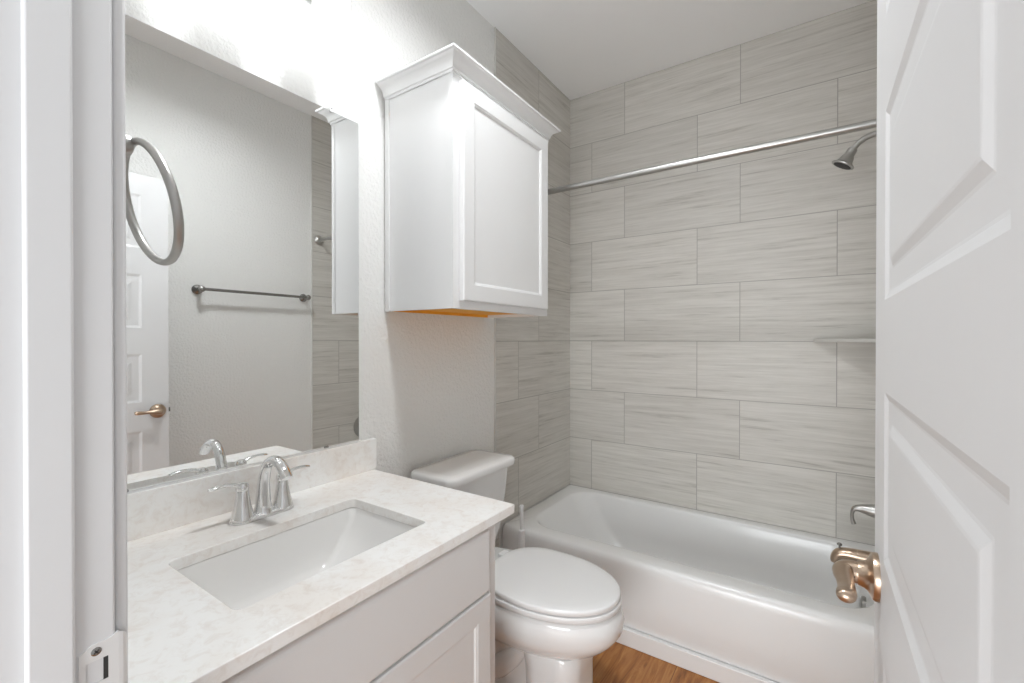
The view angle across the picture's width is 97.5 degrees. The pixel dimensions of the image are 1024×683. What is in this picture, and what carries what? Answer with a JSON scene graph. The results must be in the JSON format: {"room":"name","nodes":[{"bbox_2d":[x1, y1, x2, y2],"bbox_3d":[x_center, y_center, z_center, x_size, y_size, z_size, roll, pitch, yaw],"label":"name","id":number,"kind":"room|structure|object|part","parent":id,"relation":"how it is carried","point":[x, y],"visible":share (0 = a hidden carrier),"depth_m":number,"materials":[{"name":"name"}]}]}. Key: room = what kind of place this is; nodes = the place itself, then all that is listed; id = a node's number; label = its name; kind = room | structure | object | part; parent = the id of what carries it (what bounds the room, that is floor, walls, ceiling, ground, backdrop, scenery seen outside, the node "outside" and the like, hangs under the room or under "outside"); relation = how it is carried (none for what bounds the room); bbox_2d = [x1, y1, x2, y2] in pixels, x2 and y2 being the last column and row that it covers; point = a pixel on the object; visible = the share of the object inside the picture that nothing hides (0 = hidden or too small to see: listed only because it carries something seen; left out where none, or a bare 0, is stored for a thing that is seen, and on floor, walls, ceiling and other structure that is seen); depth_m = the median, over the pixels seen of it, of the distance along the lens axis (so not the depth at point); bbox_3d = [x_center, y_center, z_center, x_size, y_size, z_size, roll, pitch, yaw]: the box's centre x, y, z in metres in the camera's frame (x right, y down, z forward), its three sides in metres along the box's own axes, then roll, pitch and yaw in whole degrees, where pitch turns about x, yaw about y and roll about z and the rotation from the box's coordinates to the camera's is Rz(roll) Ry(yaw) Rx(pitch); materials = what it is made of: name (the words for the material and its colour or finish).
{"room":"bathroom","nodes":[
{"label":"bathroom","id":0,"kind":"room"},
{"bbox_2d":[125,0,566,547],"bbox_3d":[-0.354,-0.129,1.871,0.114,2.758,2.624,0,0,34],"label":"wall","id":1,"kind":"structure","parent":0,"point":[426,381],"depth_m":1.60,"materials":[{"name":"white paint"}]},
{"bbox_2d":[125,8,358,491],"bbox_3d":[-0.734,-0.203,1.195,0.009,1.081,0.774,0,0,34],"label":"wall mirror","id":2,"kind":"object","parent":1,"relation":"attached to","point":[243,349],"visible":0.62,"depth_m":1.19,"materials":[{"name":"clear glass"}]},
{"bbox_2d":[127,438,376,541],"bbox_3d":[-0.720,0.390,1.202,0.020,0.104,0.868,0,0,34],"label":"backsplash","id":3,"kind":"structure","parent":1,"relation":"attached to","point":[152,510],"depth_m":1.15,"materials":[{"name":"beige stone"}]},
{"bbox_2d":[245,0,349,62],"bbox_3d":[-0.657,-0.974,1.157,0.178,0.313,0.520,0,0,34],"label":"vanity light","id":4,"kind":"object","parent":1,"relation":"attached to","point":[330,18],"visible":1,"depth_m":1.25,"materials":[{"name":"white glass"}]},
{"bbox_3d":[-0.622,-0.912,1.140,0.100,0.189,0.100,0,0,34],"label":"lamp shade","id":5,"kind":"part","parent":4,"relation":"part of","materials":[{"name":"white glass"}]},
{"bbox_3d":[-0.520,-0.913,1.291,0.100,0.189,0.100,0,0,34],"label":"lamp shade","id":6,"kind":"part","parent":4,"relation":"part of","materials":[{"name":"white glass"}]},
{"bbox_2d":[376,42,560,317],"bbox_3d":[-0.133,-0.512,1.760,0.362,0.806,0.695,0,0,34],"label":"upper cabinet","id":7,"kind":"object","parent":1,"relation":"attached to","point":[466,156],"visible":1,"depth_m":1.55,"materials":[{"name":"white paint"}]},
{"bbox_3d":[-0.159,-0.120,1.780,0.300,0.021,0.577,0,0,34],"label":"panel","id":8,"kind":"part","parent":7,"relation":"part of","materials":[{"name":"brown wood"}]},
{"bbox_3d":[-0.133,-0.888,1.758,0.362,0.054,0.695,0,0,34],"label":"crown molding","id":9,"kind":"part","parent":7,"relation":"part of","materials":[{"name":"white paint"}]},
{"bbox_3d":[-0.027,-0.491,1.688,0.019,0.765,0.609,0,0,34],"label":"frame","id":10,"kind":"part","parent":7,"relation":"part of","materials":[{"name":"white paint"}]},
{"bbox_3d":[-0.009,-0.490,1.677,0.019,0.712,0.551,0,0,34],"label":"door","id":11,"kind":"part","parent":7,"relation":"part of","materials":[{"name":"white paint"}]},
{"bbox_2d":[494,27,495,546],"bbox_3d":[-0.082,-0.130,2.165,0.009,2.758,0.006,0,0,34],"label":"trim","id":12,"kind":"structure","parent":1,"relation":"attached to","point":[494,27],"depth_m":2.16,"materials":[{"name":"grey tile"}]},
{"bbox_2d":[496,29,569,546],"bbox_3d":[0.141,-0.132,2.497,0.006,2.758,0.793,0,0,34],"label":"wall tile","id":13,"kind":"structure","parent":1,"relation":"attached to","point":[533,353],"depth_m":2.52,"materials":[{"name":"grey tile"}]},
{"bbox_2d":[548,118,876,194],"bbox_3d":[0.579,-0.683,1.775,1.524,0.062,0.062,0,0,34],"label":"shower curtain rod","id":14,"kind":"object","parent":13,"relation":"attached to","point":[869,124],"visible":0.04,"depth_m":1.63,"materials":[{"name":"silver metal"}]},
{"bbox_2d":[593,642,718,682],"bbox_3d":[-0.145,1.287,0.714,1.764,0.060,4.320,0,0,34],"label":"floor","id":15,"kind":"structure","parent":0,"point":[620,663],"depth_m":1.71,"materials":[{"name":"brown wood"}]},
{"bbox_2d":[221,525,494,682],"bbox_3d":[-0.500,0.862,1.036,0.572,0.786,0.831,0,0,34],"label":"vanity cabinet","id":16,"kind":"object","parent":15,"relation":"on","point":[435,623],"visible":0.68,"depth_m":0.96,"materials":[{"name":"white paint"}]},
{"bbox_2d":[127,438,513,682],"bbox_3d":[-0.479,0.403,1.039,0.602,0.130,0.868,0,0,34],"label":"countertop","id":17,"kind":"structure","parent":16,"relation":"on","point":[179,632],"depth_m":0.97,"materials":[{"name":"beige stone"}]},
{"bbox_2d":[207,455,309,525],"bbox_3d":[-0.635,0.362,1.145,0.184,0.159,0.187,0,0,-10],"label":"sink faucet","id":18,"kind":"object","parent":17,"relation":"on","point":[243,513],"visible":1,"depth_m":1.12,"materials":[{"name":"silver metal"}]},
{"bbox_3d":[-0.680,0.353,1.079,0.030,0.025,0.091,0,0,34],"label":"lever","id":19,"kind":"part","parent":18,"relation":"part of","materials":[{"name":"silver metal"}]},
{"bbox_3d":[-0.663,0.401,1.104,0.053,0.071,0.053,0,0,34],"label":"handle","id":20,"kind":"part","parent":18,"relation":"part of","materials":[{"name":"silver metal"}]},
{"bbox_3d":[-0.635,0.436,1.145,0.052,0.012,0.156,0,0,34],"label":"plate","id":21,"kind":"part","parent":18,"relation":"part of","materials":[{"name":"silver metal"}]},
{"bbox_3d":[-0.595,0.359,1.118,0.146,0.152,0.050,0,0,34],"label":"spout","id":22,"kind":"part","parent":18,"relation":"part of","materials":[{"name":"silver metal"}]},
{"bbox_3d":[-0.607,0.401,1.187,0.053,0.071,0.053,0,0,34],"label":"handle","id":23,"kind":"part","parent":18,"relation":"part of","materials":[{"name":"silver metal"}]},
{"bbox_3d":[-0.590,0.352,1.212,0.030,0.025,0.091,0,0,34],"label":"lever","id":24,"kind":"part","parent":18,"relation":"part of","materials":[{"name":"silver metal"}]},
{"bbox_2d":[177,508,415,608],"bbox_3d":[-0.451,0.537,1.004,0.320,0.136,0.468,0,0,34],"label":"sink","id":25,"kind":"object","parent":17,"relation":"in","point":[242,577],"visible":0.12,"depth_m":1.11,"materials":[{"name":"white ceramic"}]},
{"bbox_3d":[-0.169,0.902,1.033,0.019,0.477,0.380,0,0,34],"label":"door","id":26,"kind":"part","parent":16,"relation":"part of","materials":[{"name":"white paint"}]},
{"bbox_3d":[-0.287,0.863,0.892,0.019,0.786,0.831,0,0,34],"label":"frame","id":27,"kind":"part","parent":16,"relation":"part of","materials":[{"name":"white paint"}]},
{"bbox_2d":[411,450,623,682],"bbox_3d":[0.038,0.867,1.637,0.768,0.770,0.425,0,0,34],"label":"toilet","id":28,"kind":"object","parent":15,"relation":"on","point":[556,611],"visible":0.56,"depth_m":1.46,"materials":[{"name":"white ceramic"}]},
{"bbox_3d":[-0.184,0.497,1.789,0.228,0.034,0.420,0,0,34],"label":"tank lid","id":29,"kind":"part","parent":28,"relation":"part of","materials":[{"name":"white ceramic"}]},
{"bbox_3d":[-0.191,0.681,1.794,0.199,0.335,0.384,0,0,34],"label":"tank","id":30,"kind":"part","parent":28,"relation":"part of","materials":[{"name":"white ceramic"}]},
{"bbox_3d":[0.138,0.814,1.540,0.469,0.021,0.366,0,0,34],"label":"seat lid","id":31,"kind":"part","parent":28,"relation":"part of","materials":[{"name":"white plastic"}]},
{"bbox_3d":[0.134,0.838,1.543,0.485,0.018,0.372,0,0,34],"label":"seat","id":32,"kind":"part","parent":28,"relation":"part of","materials":[{"name":"white plastic"}]},
{"bbox_2d":[518,504,524,548],"bbox_3d":[0.044,0.997,2.047,0.080,0.506,0.080,0,0,34],"label":"toilet brush","id":33,"kind":"object","parent":15,"relation":"on","point":[521,532],"visible":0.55,"depth_m":2.04,"materials":[{"name":"white plastic"}]},
{"bbox_3d":[0.044,0.801,2.046,0.021,0.114,0.021,0,0,34],"label":"handle","id":34,"kind":"part","parent":33,"relation":"part of","materials":[{"name":"white plastic"}]},
{"bbox_2d":[502,485,874,682],"bbox_3d":[0.783,1.076,2.087,1.521,0.344,0.760,0,0,34],"label":"bathtub","id":35,"kind":"object","parent":15,"relation":"on","point":[716,597],"visible":0.64,"depth_m":1.82,"materials":[{"name":"white ceramic"}]},
{"bbox_3d":[1.352,1.017,1.729,0.026,0.069,0.068,0,0,34],"label":"overflow plate","id":36,"kind":"part","parent":35,"relation":"part of","materials":[{"name":"silver metal"}]},
{"bbox_2d":[466,0,872,99],"bbox_3d":[0.330,-1.535,1.402,1.764,0.060,2.624,0,0,34],"label":"ceiling","id":37,"kind":"structure","parent":0,"point":[583,47],"depth_m":2.16,"materials":[{"name":"white paint"}]},
{"bbox_2d":[569,0,876,545],"bbox_3d":[1.030,-0.132,2.447,1.536,2.758,0.120,0,0,34],"label":"wall","id":38,"kind":"structure","parent":0,"point":[701,295],"depth_m":2.29,"materials":[{"name":"tile"}]},
{"bbox_2d":[814,338,875,342],"bbox_3d":[1.454,-0.004,1.938,0.252,0.017,0.252,0,0,34],"label":"corner shelf","id":39,"kind":"object","parent":38,"relation":"attached to","point":[871,340],"visible":0.66,"depth_m":1.92,"materials":[{"name":"grey stone"}]},
{"bbox_3d":[-0.372,-0.120,0.370,1.536,2.758,0.115,0,0,34],"label":"wall","id":40,"kind":"structure","parent":0,"visible":0},
{"bbox_2d":[20,0,75,682],"bbox_3d":[-0.142,0.237,0.226,0.719,2.045,0.034,0,0,34],"label":"trim","id":41,"kind":"structure","parent":40,"relation":"attached to","point":[46,25],"depth_m":0.42,"materials":[{"name":"white paint"}]},
{"bbox_2d":[0,0,127,682],"bbox_3d":[-0.144,0.227,0.223,0.757,2.064,0.128,0,0,34],"label":"trim","id":42,"kind":"structure","parent":40,"relation":"attached to","point":[101,652],"depth_m":0.45,"materials":[{"name":"white paint"}]},
{"bbox_3d":[-0.418,0.334,0.462,0.011,0.063,0.042,0,0,21],"label":"strike plate","id":43,"kind":"part","parent":42,"relation":"part of","materials":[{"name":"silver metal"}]},
{"bbox_2d":[112,0,127,682],"bbox_3d":[-0.145,0.204,0.218,0.855,2.111,0.138,0,0,34],"label":"trim","id":44,"kind":"structure","parent":40,"relation":"attached to","point":[118,6],"depth_m":0.47,"materials":[{"name":"white paint"}]},
{"bbox_2d":[126,134,183,265],"bbox_3d":[-0.518,-0.198,0.601,0.170,0.179,0.105,0,0,34],"label":"towel ring","id":45,"kind":"object","parent":40,"relation":"attached to","point":[131,143],"visible":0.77,"depth_m":0.59,"materials":[{"name":"silver metal"}]},
{"bbox_3d":[-0.528,-0.262,0.581,0.050,0.050,0.062,0,0,34],"label":"post","id":46,"kind":"part","parent":45,"relation":"part of","materials":[{"name":"silver metal"}]},
{"bbox_2d":[832,0,1023,682],"bbox_3d":[0.377,0.235,0.391,0.145,2.022,0.719,0,0,34],"label":"door","id":47,"kind":"structure","parent":40,"relation":"in","point":[944,575],"depth_m":0.32,"materials":[{"name":"white paint"}]},
{"bbox_3d":[0.481,0.343,0.637,0.044,0.031,0.117,0,0,34],"label":"lever","id":48,"kind":"part","parent":47,"relation":"part of","materials":[{"name":"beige metal"}]},
{"bbox_3d":[0.523,0.343,0.660,0.024,0.067,0.067,0,0,34],"label":"handle","id":49,"kind":"part","parent":47,"relation":"part of","materials":[{"name":"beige metal"}]},
{"bbox_3d":[1.409,-0.127,1.641,0.006,2.758,0.793,0,0,34],"label":"wall tile","id":50,"kind":"structure","parent":0,"visible":0},
{"bbox_2d":[830,542,870,562],"bbox_3d":[1.337,0.823,1.708,0.208,0.075,0.068,0,0,34],"label":"tub spout","id":51,"kind":"object","parent":50,"relation":"attached to","point":[840,553],"visible":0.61,"depth_m":1.72,"materials":[{"name":"beige metal"}]},
{"bbox_2d":[832,130,876,169],"bbox_3d":[1.332,-0.735,1.703,0.194,0.148,0.080,0,0,34],"label":"sprayer","id":52,"kind":"object","parent":50,"relation":"attached to","point":[845,162],"visible":0.74,"depth_m":1.71,"materials":[{"name":"silver metal"}]},
{"bbox_3d":[1.354,-0.758,1.688,0.135,0.064,0.021,0,0,34],"label":"shower arm","id":53,"kind":"part","parent":52,"relation":"part of","materials":[{"name":"silver metal"}]},
{"bbox_2d":[850,504,874,524],"bbox_3d":[1.358,0.639,1.693,0.133,0.170,0.170,0,0,34],"label":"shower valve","id":54,"kind":"object","parent":50,"relation":"attached to","point":[868,509],"visible":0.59,"depth_m":1.70,"materials":[{"name":"silver metal"}]}
]}

